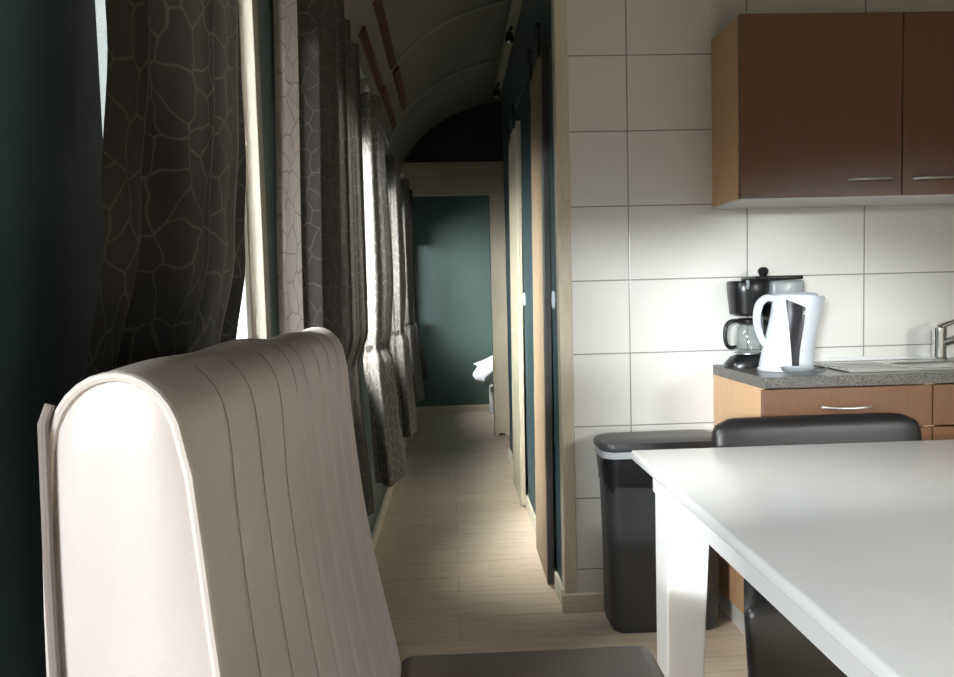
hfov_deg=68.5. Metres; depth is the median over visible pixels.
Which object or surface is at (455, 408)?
baseboard
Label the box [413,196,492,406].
wall
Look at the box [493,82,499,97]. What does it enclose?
light
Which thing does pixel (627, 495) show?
trash bin
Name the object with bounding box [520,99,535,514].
door
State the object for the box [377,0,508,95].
trim
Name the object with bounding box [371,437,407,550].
baseboard
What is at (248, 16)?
window frame
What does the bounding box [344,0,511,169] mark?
ceiling
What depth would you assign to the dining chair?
2.11 m
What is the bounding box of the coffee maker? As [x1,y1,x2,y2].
[723,267,803,367]
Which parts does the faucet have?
lever, spout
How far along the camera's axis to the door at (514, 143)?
4.00 m
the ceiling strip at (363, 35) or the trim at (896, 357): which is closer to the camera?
the trim at (896, 357)
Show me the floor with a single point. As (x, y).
(461, 571)
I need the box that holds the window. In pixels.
[236,193,251,338]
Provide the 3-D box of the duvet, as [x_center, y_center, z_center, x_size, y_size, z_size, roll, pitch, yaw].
[0.544,0.295,6.769,1.160,0.284,0.882,-2,3,-2]
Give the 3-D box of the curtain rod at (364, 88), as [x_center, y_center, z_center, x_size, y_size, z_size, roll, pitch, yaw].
[-0.534,-1.097,3.715,0.098,0.032,1.528,-2,3,-2]
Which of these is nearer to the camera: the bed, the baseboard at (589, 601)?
the baseboard at (589, 601)
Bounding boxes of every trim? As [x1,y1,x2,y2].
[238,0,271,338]
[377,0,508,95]
[387,59,496,151]
[400,161,509,439]
[495,0,522,88]
[551,0,576,592]
[713,354,953,364]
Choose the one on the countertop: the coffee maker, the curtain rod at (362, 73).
the coffee maker
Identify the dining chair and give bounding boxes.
[712,413,921,676]
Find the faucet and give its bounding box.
[929,319,953,360]
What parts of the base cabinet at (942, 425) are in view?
drawer, door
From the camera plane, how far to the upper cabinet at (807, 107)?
2.35 m
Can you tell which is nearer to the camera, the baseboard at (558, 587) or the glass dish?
the glass dish
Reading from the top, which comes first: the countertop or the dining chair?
the countertop
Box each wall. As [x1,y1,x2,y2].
[0,0,403,676]
[404,101,502,434]
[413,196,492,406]
[502,0,556,563]
[567,0,953,604]
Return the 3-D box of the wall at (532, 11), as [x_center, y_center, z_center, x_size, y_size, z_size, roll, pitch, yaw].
[0.280,-0.459,3.923,0.035,2.855,2.540,-2,3,-2]
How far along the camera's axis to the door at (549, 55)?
2.74 m
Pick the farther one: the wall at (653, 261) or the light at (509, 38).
the light at (509, 38)
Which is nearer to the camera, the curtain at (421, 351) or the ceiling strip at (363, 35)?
the ceiling strip at (363, 35)
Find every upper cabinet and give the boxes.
[711,12,902,208]
[861,11,953,205]
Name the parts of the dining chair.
seat, backrest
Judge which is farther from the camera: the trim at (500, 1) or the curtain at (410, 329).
the curtain at (410, 329)
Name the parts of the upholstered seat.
panel, backrest, seat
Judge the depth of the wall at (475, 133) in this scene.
5.92 m
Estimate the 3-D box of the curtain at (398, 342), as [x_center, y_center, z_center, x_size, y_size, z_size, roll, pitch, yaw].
[-0.490,-0.263,4.478,0.162,1.720,0.502,-2,3,-2]
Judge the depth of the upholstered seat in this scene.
0.61 m
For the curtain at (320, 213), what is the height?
1.680 m
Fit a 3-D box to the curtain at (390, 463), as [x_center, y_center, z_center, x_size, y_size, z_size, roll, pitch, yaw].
[-0.442,-0.209,3.201,0.182,1.680,0.494,-2,3,-2]
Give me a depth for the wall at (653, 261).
2.62 m
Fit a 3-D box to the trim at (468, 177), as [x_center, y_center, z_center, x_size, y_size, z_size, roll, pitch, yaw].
[-0.182,-0.315,5.974,0.882,2.350,0.050,-2,3,-2]
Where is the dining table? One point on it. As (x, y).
(852, 543)
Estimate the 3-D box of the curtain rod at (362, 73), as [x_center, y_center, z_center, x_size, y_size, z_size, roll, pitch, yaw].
[-0.484,-1.061,2.246,0.088,0.032,1.388,-2,3,-2]
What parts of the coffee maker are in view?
jug handle, jug lid, hot plate, lid knob, lid, water tank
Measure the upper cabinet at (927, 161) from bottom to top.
0.612 m
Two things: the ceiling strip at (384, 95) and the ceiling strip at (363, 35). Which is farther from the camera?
the ceiling strip at (384, 95)
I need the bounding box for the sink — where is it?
[814,358,953,383]
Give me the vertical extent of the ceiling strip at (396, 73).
0.044 m
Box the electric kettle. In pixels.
[753,292,824,371]
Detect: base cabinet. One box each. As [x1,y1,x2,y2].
[713,375,931,635]
[929,383,953,439]
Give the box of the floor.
[374,411,747,676]
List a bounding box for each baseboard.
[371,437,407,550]
[416,404,489,412]
[507,448,563,603]
[561,592,604,613]
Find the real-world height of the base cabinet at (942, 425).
0.893 m
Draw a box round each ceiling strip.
[358,26,383,92]
[372,0,396,70]
[380,86,396,129]
[393,66,407,109]
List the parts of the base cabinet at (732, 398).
drawer, handle, door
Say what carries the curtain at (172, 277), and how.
hanging from the curtain rod
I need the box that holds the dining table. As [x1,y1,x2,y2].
[632,440,953,676]
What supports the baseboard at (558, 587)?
attached to the wall at (532, 11)
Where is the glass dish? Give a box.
[779,364,828,374]
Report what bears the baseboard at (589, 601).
attached to the wall at (653, 261)
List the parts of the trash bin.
lid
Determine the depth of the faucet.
2.55 m
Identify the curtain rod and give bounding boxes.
[360,66,365,78]
[362,86,392,154]
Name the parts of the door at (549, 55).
knob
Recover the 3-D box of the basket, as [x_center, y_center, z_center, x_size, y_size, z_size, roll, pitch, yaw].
[0.988,-0.149,2.557,0.142,0.122,0.132,-2,3,-2]
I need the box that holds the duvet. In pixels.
[473,355,492,385]
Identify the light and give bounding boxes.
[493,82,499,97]
[505,26,513,43]
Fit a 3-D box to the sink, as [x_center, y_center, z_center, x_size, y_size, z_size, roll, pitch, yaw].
[1.597,0.155,2.460,0.760,0.140,0.300,-2,3,-2]
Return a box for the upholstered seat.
[37,327,664,676]
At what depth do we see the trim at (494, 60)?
4.81 m
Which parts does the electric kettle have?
handle, lid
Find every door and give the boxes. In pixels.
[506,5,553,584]
[506,104,525,505]
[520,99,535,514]
[547,44,561,581]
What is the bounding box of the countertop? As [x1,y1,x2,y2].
[713,358,953,388]
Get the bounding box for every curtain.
[86,0,245,377]
[273,0,373,515]
[361,92,406,486]
[386,154,416,437]
[400,179,424,401]
[409,190,427,379]
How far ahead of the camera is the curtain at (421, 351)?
5.66 m
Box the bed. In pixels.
[489,384,493,413]
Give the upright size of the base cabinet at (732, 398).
0.893 m
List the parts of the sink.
bowl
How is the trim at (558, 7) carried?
attached to the wall at (532, 11)
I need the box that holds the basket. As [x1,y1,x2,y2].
[726,280,768,314]
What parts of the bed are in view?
leg, frame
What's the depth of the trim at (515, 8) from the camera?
4.25 m
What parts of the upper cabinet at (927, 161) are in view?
door, handle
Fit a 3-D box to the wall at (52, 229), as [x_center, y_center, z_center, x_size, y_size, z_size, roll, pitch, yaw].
[-0.557,-0.017,2.709,0.080,2.160,9.450,-2,3,-2]
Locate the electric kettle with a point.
(789, 340)
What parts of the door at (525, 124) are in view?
knob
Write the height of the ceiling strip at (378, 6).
0.044 m
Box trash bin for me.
[593,430,718,633]

